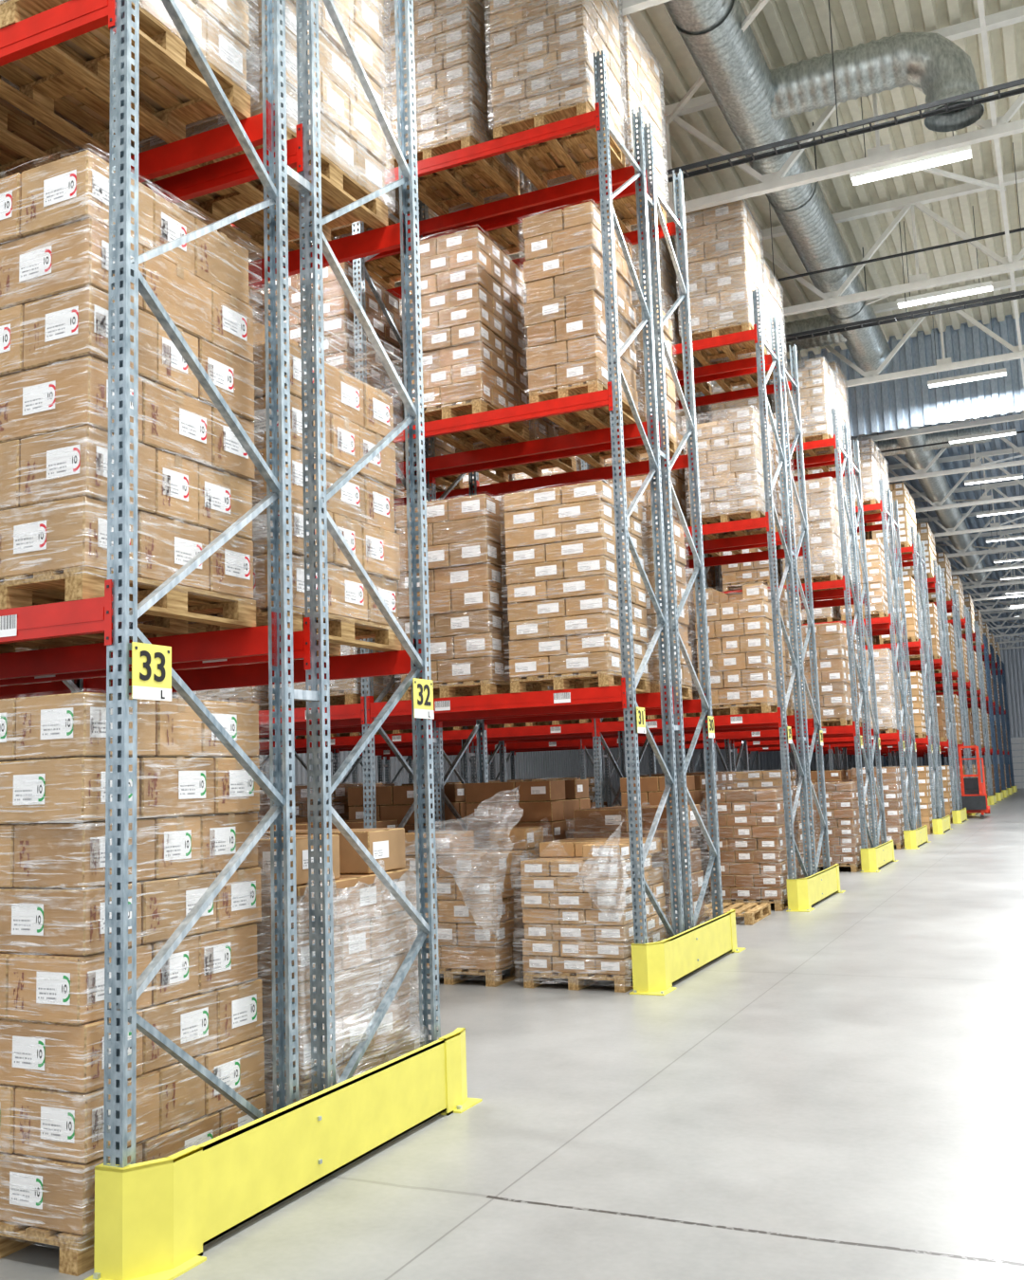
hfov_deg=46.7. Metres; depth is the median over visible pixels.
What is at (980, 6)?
beams
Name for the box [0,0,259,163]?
wooden pallet
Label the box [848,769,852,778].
wooden pallet
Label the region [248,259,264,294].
wooden pallet
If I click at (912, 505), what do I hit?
wooden pallet
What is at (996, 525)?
roof truss
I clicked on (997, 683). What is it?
wooden pallet
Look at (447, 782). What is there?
wooden pallet
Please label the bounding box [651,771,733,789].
wooden pallet
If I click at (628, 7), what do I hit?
roof truss
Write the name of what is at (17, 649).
wooden pallet
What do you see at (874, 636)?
wooden pallet
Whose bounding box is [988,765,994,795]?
wooden pallet
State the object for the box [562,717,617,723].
wooden pallet
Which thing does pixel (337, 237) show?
wooden pallet
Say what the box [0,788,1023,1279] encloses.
floor
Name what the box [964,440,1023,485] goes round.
ceiling light fixture
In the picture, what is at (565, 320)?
wooden pallet
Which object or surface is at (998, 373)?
ceiling light fixture
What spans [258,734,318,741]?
wooden pallet
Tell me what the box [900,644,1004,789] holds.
rack
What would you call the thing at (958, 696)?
wooden pallet
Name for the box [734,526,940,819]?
rack
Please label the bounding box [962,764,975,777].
wooden pallet
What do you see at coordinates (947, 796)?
wooden pallet
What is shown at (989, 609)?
roof truss
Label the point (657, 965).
guard
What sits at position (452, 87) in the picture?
wooden pallet
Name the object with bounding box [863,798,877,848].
wooden pallet
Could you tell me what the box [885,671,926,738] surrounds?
cardboard boxes
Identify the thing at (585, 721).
wooden pallet
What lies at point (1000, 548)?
roof truss
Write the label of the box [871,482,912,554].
wooden pallet
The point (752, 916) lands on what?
pallet
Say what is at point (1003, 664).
rack
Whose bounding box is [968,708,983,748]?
wooden pallet
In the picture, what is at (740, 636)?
wooden pallet
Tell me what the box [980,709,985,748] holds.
wooden pallet
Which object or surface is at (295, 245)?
wooden pallet
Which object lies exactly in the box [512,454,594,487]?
wooden pallet
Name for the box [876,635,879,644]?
wooden pallet
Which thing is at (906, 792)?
wooden pallet
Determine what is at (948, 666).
rack
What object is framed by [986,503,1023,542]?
ceiling light fixture
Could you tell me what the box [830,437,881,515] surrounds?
wooden pallet
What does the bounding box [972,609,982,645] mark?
stacked boxes
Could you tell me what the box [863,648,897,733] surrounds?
cardboard boxes
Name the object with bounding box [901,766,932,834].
wooden pallet
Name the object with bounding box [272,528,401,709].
wooden pallet
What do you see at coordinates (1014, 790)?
guard
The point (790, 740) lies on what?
number sign
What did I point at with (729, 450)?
wooden pallet
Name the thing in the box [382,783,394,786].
wooden pallet
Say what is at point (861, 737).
number sign
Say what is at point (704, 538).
wooden pallet
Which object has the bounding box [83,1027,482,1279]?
guard
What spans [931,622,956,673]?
stacked boxes
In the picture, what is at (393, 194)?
wooden pallet
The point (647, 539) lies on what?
wooden pallet
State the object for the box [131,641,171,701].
number sign
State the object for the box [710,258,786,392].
wooden pallet
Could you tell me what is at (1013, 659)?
wall
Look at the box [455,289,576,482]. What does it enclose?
wooden pallet
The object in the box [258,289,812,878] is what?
rack
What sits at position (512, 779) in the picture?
wooden pallet
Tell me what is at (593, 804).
wooden pallet
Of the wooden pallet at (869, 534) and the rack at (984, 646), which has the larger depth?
the rack at (984, 646)
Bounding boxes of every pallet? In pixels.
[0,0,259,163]
[0,74,78,179]
[0,149,255,642]
[0,637,73,653]
[0,692,265,1276]
[13,621,237,670]
[14,647,57,685]
[77,125,231,225]
[133,0,394,258]
[143,319,401,657]
[172,661,301,710]
[236,227,304,259]
[246,787,268,818]
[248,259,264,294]
[248,286,264,325]
[249,236,363,274]
[252,827,429,1115]
[257,817,308,830]
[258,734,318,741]
[259,783,382,820]
[268,261,403,462]
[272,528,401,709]
[274,819,397,830]
[304,731,385,738]
[330,91,402,240]
[333,186,438,289]
[347,783,470,833]
[374,727,453,734]
[382,0,520,216]
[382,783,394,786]
[385,287,405,316]
[393,315,463,498]
[394,484,446,523]
[395,493,532,700]
[402,782,460,785]
[404,825,543,987]
[408,227,530,452]
[445,469,514,503]
[448,168,548,255]
[453,721,539,730]
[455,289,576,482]
[462,685,553,696]
[465,779,590,849]
[481,779,531,783]
[484,0,627,189]
[503,480,650,693]
[512,255,526,289]
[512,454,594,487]
[520,837,666,992]
[522,201,639,434]
[525,717,614,726]
[531,776,596,802]
[547,15,669,234]
[558,263,677,468]
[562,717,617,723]
[573,804,705,938]
[590,802,607,808]
[604,431,695,542]
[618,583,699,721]
[620,774,711,904]
[630,220,688,370]
[636,506,692,700]
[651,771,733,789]
[674,352,713,399]
[674,392,703,429]
[675,199,768,365]
[676,428,720,559]
[681,405,777,539]
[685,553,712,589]
[693,583,787,716]
[700,404,712,423]
[704,902,770,925]
[708,380,774,421]
[709,553,718,589]
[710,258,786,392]
[717,414,796,554]
[720,545,784,591]
[725,587,807,718]
[739,786,816,878]
[771,355,840,459]
[780,476,845,592]
[786,360,851,475]
[790,468,830,476]
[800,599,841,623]
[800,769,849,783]
[802,621,857,727]
[804,493,859,601]
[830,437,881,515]
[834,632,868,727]
[840,538,888,621]
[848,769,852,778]
[853,451,889,525]
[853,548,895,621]
[857,523,868,540]
[861,635,876,645]
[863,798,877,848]
[866,523,872,539]
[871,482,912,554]
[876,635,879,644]
[878,575,918,643]
[900,493,917,562]
[900,522,933,579]
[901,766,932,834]
[904,791,913,830]
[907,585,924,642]
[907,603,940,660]
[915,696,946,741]
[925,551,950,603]
[927,531,937,583]
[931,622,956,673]
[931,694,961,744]
[934,765,952,823]
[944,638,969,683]
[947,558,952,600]
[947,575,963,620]
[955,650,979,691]
[957,695,964,744]
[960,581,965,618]
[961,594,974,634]
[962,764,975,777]
[966,711,973,745]
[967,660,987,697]
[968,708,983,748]
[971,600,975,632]
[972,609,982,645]
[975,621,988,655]
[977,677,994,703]
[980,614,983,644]
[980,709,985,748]
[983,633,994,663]
[984,765,988,797]
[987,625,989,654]
[987,682,1004,712]
[987,713,990,749]
[987,713,992,749]
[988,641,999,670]
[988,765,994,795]
[990,764,1006,789]
[991,765,995,794]
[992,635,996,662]
[993,724,998,749]
[994,720,1003,750]
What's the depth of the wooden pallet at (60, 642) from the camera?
6.62 m
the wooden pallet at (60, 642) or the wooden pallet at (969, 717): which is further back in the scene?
the wooden pallet at (969, 717)
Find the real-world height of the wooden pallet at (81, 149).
1.962 m
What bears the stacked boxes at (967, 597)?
on the rack at (974, 635)
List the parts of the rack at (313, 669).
frame, frame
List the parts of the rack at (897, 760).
frame, frame, frame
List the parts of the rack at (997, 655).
frame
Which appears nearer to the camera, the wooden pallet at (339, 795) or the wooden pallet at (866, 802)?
the wooden pallet at (339, 795)
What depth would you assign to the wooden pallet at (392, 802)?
13.52 m
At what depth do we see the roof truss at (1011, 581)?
55.77 m
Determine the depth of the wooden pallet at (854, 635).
24.04 m
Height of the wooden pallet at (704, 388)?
1.962 m
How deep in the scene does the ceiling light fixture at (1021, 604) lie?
63.88 m
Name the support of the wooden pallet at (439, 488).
on the rack at (596, 728)
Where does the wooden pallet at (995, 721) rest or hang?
on the rack at (996, 656)
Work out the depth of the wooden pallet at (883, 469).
30.82 m
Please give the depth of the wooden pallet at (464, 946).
11.40 m
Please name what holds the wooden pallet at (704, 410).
on the rack at (864, 598)
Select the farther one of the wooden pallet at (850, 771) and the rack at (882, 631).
the wooden pallet at (850, 771)
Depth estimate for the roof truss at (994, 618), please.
68.93 m
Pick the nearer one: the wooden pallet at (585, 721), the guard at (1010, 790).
the wooden pallet at (585, 721)
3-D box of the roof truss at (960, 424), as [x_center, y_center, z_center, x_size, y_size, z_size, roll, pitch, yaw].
[7.284,-5.761,31.349,36.000,1.690,0.140,-5,-8,25]
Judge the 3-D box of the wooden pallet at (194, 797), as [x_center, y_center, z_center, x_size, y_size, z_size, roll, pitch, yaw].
[-1.964,1.466,5.627,1.102,2.362,1.263,-5,-8,25]
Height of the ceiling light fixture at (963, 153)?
1.600 m
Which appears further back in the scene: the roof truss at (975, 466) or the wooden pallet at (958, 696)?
the wooden pallet at (958, 696)
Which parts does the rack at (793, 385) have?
frame, frame, frame, frame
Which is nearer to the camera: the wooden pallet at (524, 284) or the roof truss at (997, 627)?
the wooden pallet at (524, 284)
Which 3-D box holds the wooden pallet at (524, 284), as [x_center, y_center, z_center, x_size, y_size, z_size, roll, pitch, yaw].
[0.668,-5.182,19.399,1.101,1.962,1.264,-5,-8,25]
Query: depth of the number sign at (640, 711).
10.89 m
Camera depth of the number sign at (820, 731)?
18.82 m
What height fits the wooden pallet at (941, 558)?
1.942 m
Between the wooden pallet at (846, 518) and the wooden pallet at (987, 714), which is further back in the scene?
the wooden pallet at (987, 714)
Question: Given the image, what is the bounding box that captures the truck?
[955,745,990,817]
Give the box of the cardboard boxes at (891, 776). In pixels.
[851,766,904,849]
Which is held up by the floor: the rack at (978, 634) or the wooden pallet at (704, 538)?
the rack at (978, 634)
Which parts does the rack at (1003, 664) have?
frame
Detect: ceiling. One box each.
[374,0,1023,359]
[784,311,1023,635]
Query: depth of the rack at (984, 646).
63.83 m
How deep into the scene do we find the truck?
43.44 m
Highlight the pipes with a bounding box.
[768,143,1023,533]
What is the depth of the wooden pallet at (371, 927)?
6.65 m
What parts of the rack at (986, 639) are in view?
frame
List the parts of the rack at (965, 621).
frame, frame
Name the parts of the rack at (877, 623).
frame, frame, frame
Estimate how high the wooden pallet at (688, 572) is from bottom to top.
2.002 m
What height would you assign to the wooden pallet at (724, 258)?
2.052 m
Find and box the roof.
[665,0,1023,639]
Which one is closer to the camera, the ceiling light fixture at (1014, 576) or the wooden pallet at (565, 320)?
the wooden pallet at (565, 320)
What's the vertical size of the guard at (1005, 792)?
0.430 m
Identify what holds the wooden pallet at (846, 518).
on the rack at (864, 598)
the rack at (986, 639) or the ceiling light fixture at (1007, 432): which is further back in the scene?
the rack at (986, 639)
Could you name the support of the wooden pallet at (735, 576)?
on the rack at (854, 729)
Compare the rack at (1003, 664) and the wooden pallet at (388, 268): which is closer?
the wooden pallet at (388, 268)
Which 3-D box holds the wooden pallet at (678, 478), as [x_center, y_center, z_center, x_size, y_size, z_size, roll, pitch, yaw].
[2.145,-2.485,18.433,1.102,1.877,1.262,-5,-8,26]
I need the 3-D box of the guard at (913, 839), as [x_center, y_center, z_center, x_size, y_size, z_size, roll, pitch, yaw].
[9.977,4.839,29.174,0.320,0.430,2.890,-5,-8,25]
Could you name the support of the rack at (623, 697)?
on the floor
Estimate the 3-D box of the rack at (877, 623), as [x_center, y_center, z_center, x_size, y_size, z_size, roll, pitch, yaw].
[6.953,0.792,30.284,5.760,8.964,1.480,-5,-8,25]
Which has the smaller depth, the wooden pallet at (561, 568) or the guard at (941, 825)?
the wooden pallet at (561, 568)
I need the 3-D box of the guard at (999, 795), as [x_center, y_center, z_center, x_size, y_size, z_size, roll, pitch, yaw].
[26.355,8.438,64.052,0.320,0.430,2.890,-5,-8,25]
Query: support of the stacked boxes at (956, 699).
on the rack at (952, 604)
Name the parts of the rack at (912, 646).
frame, frame, frame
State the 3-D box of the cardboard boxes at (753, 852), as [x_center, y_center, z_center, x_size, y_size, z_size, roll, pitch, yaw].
[3.498,3.001,17.229,1.108,1.692,1.268,-5,-7,24]
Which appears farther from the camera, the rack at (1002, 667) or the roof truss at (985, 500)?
the rack at (1002, 667)
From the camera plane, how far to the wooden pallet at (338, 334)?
12.86 m
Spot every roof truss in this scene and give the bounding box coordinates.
[371,5,1023,286]
[383,0,671,40]
[709,275,1023,410]
[758,170,1023,316]
[850,409,1023,444]
[850,411,1023,482]
[886,446,1023,512]
[910,479,1023,537]
[915,506,1023,557]
[934,528,1023,575]
[947,549,1023,588]
[950,563,1023,601]
[962,577,1023,612]
[968,588,1023,621]
[973,599,1023,629]
[980,608,1023,637]
[987,618,1023,643]
[988,624,1023,649]
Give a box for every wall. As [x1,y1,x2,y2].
[253,745,757,804]
[699,314,1023,436]
[759,635,1023,770]
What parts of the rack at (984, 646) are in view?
frame, frame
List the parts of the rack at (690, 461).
frame, frame, frame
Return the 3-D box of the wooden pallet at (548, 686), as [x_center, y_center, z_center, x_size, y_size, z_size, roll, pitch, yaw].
[0.128,-0.260,13.593,1.101,2.052,1.261,-5,-8,25]
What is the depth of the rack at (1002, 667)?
81.16 m
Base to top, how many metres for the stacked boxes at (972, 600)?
1.942 m
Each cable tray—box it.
[664,0,1023,182]
[783,221,1023,342]
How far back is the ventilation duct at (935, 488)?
34.69 m
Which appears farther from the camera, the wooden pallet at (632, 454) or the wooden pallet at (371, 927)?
the wooden pallet at (632, 454)
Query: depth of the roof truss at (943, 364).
25.24 m
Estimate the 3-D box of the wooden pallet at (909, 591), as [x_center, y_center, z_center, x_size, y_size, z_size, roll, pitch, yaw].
[11.502,-0.823,35.339,1.039,1.942,1.203,-5,-8,25]
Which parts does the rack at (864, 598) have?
frame, frame, frame, frame, frame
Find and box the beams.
[382,0,1023,386]
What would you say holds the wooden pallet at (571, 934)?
on the floor
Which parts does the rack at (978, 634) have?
frame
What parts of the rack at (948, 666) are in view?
frame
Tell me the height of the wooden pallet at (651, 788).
1.902 m
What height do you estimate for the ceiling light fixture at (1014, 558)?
1.600 m
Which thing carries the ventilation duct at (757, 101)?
attached to the ceiling at (785, 32)
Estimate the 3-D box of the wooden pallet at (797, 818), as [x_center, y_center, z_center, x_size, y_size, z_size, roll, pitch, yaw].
[4.115,3.136,18.542,1.108,1.692,1.268,-5,-8,26]
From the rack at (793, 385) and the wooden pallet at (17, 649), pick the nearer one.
the wooden pallet at (17, 649)
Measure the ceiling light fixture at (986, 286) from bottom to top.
1.600 m
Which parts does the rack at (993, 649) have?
frame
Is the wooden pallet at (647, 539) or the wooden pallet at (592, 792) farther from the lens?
the wooden pallet at (592, 792)
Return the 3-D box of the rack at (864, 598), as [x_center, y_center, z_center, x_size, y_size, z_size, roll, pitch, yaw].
[2.252,0.544,26.837,11.360,8.964,1.240,-5,-8,25]
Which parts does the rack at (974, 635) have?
frame, frame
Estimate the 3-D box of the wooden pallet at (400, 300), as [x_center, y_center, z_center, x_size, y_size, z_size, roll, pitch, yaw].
[-1.863,-4.954,20.569,1.100,1.962,1.264,-5,-7,24]
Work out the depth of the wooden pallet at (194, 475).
5.47 m
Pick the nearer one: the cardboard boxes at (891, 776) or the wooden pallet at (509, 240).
the wooden pallet at (509, 240)
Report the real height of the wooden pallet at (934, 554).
1.942 m
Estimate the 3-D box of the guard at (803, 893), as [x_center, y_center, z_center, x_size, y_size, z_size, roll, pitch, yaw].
[4.517,3.639,17.548,0.320,0.430,2.890,-5,-8,25]
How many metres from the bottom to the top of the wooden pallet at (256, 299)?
1.962 m
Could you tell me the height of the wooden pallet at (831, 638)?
2.002 m
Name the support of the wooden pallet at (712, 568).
on the rack at (864, 598)
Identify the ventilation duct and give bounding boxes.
[663,0,984,371]
[850,424,991,581]
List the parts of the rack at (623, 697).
frame, frame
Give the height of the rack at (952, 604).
8.964 m
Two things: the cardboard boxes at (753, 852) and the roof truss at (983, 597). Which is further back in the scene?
the roof truss at (983, 597)
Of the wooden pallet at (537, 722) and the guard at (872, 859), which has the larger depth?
the guard at (872, 859)
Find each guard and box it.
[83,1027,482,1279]
[629,909,745,995]
[786,863,845,912]
[859,840,898,872]
[903,824,931,849]
[932,815,952,834]
[951,807,969,823]
[987,794,996,804]
[995,791,1003,801]
[1001,788,1008,797]
[1006,786,1013,794]
[1010,785,1017,792]
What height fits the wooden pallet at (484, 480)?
1.962 m
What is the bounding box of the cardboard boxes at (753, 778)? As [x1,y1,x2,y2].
[731,769,796,788]
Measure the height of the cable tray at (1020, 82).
2.080 m
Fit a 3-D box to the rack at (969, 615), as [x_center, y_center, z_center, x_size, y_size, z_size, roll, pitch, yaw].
[18.435,3.315,54.735,5.760,8.964,1.240,-5,-8,25]
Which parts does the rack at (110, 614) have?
frame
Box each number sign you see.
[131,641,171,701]
[412,677,434,719]
[636,706,646,733]
[707,715,714,738]
[786,726,792,743]
[819,730,823,745]
[859,735,863,748]
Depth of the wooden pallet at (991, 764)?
76.14 m
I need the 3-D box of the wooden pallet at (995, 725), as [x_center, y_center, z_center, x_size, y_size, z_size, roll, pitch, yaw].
[28.592,5.888,71.162,1.036,1.542,1.202,-5,-8,25]
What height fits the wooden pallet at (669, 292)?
2.052 m
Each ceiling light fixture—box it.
[849,96,972,185]
[896,207,993,309]
[927,307,1006,387]
[948,414,1016,443]
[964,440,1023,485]
[975,468,1023,516]
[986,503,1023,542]
[993,531,1023,563]
[1000,557,1023,580]
[1005,569,1023,594]
[1009,586,1023,606]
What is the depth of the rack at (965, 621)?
52.34 m
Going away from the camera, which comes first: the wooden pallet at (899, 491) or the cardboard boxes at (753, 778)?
the cardboard boxes at (753, 778)
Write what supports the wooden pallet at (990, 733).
on the rack at (986, 639)
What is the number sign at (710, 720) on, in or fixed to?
attached to the rack at (690, 461)
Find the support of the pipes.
hanging from the ceiling at (972, 522)
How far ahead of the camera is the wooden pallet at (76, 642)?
7.41 m
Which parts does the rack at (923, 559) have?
frame, frame, frame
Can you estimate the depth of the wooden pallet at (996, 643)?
81.56 m
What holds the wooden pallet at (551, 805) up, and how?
on the floor
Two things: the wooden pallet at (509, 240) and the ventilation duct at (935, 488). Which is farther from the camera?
the ventilation duct at (935, 488)
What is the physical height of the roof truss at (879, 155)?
1.690 m
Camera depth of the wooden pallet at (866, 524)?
35.94 m
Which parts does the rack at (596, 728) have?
frame, frame, frame, frame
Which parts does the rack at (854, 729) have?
frame, frame, frame, frame, frame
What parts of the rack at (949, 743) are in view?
frame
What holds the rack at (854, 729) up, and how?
on the floor
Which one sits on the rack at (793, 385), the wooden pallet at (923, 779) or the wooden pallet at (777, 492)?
the wooden pallet at (777, 492)
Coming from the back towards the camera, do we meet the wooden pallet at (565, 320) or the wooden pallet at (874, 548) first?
the wooden pallet at (874, 548)
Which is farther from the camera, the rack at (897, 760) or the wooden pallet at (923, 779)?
the rack at (897, 760)
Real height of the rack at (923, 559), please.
8.964 m
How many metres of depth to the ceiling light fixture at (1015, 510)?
40.29 m
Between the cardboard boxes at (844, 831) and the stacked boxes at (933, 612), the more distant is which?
the stacked boxes at (933, 612)
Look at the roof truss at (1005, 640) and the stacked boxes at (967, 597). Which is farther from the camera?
the roof truss at (1005, 640)
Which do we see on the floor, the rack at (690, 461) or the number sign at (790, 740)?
the rack at (690, 461)
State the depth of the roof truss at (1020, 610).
77.62 m
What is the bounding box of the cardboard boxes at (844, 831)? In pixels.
[801,781,865,872]
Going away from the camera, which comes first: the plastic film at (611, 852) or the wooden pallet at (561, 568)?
the plastic film at (611, 852)
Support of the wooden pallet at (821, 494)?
on the rack at (854, 729)
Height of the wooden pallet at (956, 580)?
1.942 m
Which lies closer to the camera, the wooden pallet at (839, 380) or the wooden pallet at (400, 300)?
the wooden pallet at (400, 300)
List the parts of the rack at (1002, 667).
frame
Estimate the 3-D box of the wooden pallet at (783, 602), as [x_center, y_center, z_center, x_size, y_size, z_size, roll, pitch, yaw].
[4.018,0.260,18.863,1.103,2.002,1.264,-5,-8,25]
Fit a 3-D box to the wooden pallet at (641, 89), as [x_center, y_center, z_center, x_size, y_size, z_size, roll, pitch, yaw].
[1.079,-5.875,13.730,1.101,1.962,1.264,-5,-8,25]
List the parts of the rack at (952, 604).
frame, frame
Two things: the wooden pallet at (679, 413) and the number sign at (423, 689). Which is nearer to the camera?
the number sign at (423, 689)
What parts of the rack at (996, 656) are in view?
frame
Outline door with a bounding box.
[1006,736,1023,788]
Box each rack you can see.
[0,0,319,1167]
[0,0,440,1095]
[231,50,684,943]
[247,122,723,931]
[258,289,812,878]
[258,322,830,875]
[351,407,877,848]
[384,426,886,846]
[678,478,914,830]
[690,491,921,829]
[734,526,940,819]
[748,534,945,818]
[786,560,958,810]
[792,566,962,809]
[817,585,970,778]
[823,591,972,777]
[843,604,982,782]
[849,611,983,782]
[873,623,993,795]
[874,621,991,795]
[883,633,998,792]
[886,638,1000,792]
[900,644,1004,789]
[902,648,1005,789]
[916,655,1010,787]
[920,653,1009,787]
[922,660,1013,786]
[926,663,1014,786]
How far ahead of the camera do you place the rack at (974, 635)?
58.03 m
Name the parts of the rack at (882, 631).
frame, frame, frame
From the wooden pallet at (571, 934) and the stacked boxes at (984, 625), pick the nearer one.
the wooden pallet at (571, 934)
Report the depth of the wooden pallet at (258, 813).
20.26 m
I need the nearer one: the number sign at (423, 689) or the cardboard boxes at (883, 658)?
the number sign at (423, 689)
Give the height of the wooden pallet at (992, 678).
1.542 m
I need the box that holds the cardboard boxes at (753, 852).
[705,787,797,911]
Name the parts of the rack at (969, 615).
frame, frame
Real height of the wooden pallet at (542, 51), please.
1.962 m
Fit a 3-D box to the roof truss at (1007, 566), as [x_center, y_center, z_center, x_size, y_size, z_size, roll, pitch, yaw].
[17.441,-3.528,52.979,36.000,1.690,0.140,-5,-8,25]
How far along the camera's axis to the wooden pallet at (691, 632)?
17.96 m
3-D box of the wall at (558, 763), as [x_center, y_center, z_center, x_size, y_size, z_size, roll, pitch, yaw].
[-2.187,2.176,52.509,0.080,12.100,109.200,-5,-8,25]
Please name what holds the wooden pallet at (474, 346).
on the rack at (623, 697)
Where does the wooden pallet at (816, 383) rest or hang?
on the rack at (854, 729)
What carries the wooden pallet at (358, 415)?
on the rack at (313, 669)
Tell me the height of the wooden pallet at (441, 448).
1.877 m
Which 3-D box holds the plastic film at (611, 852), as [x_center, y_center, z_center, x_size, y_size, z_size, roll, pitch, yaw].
[0.783,2.075,10.619,0.519,0.940,0.074,-5,-7,20]
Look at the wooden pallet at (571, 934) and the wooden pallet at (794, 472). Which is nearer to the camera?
the wooden pallet at (571, 934)
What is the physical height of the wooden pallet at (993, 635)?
1.943 m
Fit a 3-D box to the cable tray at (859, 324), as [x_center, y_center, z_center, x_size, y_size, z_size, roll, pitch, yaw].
[3.520,-6.514,23.319,36.000,1.980,0.224,-5,-8,25]
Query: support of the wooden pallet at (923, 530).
on the rack at (949, 743)
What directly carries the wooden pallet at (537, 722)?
on the rack at (596, 728)
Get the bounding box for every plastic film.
[418,791,519,933]
[574,819,626,920]
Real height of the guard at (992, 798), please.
0.430 m
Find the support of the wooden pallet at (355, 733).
on the rack at (596, 728)
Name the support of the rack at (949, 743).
on the floor
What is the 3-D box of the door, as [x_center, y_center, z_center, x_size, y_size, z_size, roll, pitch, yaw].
[40.348,9.449,92.045,3.400,4.100,0.140,-5,-8,25]
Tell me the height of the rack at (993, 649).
8.964 m
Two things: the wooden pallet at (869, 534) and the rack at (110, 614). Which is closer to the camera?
the rack at (110, 614)
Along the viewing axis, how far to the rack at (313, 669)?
6.96 m
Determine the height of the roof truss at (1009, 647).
1.690 m
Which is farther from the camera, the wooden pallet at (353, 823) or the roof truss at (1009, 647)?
the roof truss at (1009, 647)
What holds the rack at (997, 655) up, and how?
on the floor
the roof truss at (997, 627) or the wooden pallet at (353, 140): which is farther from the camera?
the roof truss at (997, 627)
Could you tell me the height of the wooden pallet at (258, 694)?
2.052 m
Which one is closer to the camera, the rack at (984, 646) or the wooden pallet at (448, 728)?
the wooden pallet at (448, 728)
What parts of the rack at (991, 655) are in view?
frame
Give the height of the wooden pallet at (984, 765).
1.902 m
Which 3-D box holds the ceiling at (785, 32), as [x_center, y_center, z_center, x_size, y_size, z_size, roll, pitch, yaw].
[-1.353,-8.641,12.956,36.160,0.120,36.600,-5,-8,25]
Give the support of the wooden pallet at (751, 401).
on the rack at (854, 729)
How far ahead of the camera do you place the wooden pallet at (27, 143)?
6.80 m
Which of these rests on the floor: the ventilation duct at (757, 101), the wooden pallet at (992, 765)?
the wooden pallet at (992, 765)
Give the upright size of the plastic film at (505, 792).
1.494 m
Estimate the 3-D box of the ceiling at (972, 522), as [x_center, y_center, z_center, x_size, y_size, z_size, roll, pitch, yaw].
[21.712,-3.572,62.074,36.160,0.120,72.400,-5,-8,25]
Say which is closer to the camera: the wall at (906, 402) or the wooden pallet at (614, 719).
the wooden pallet at (614, 719)
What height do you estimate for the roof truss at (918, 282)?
1.690 m
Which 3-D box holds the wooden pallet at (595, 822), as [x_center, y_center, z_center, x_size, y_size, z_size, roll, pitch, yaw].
[1.392,2.537,12.716,1.226,1.688,1.402,-5,-8,26]
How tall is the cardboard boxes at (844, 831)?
1.692 m
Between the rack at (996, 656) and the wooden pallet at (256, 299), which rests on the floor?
the rack at (996, 656)
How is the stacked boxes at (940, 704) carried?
on the rack at (949, 743)
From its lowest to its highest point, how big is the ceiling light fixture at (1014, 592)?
1.600 m

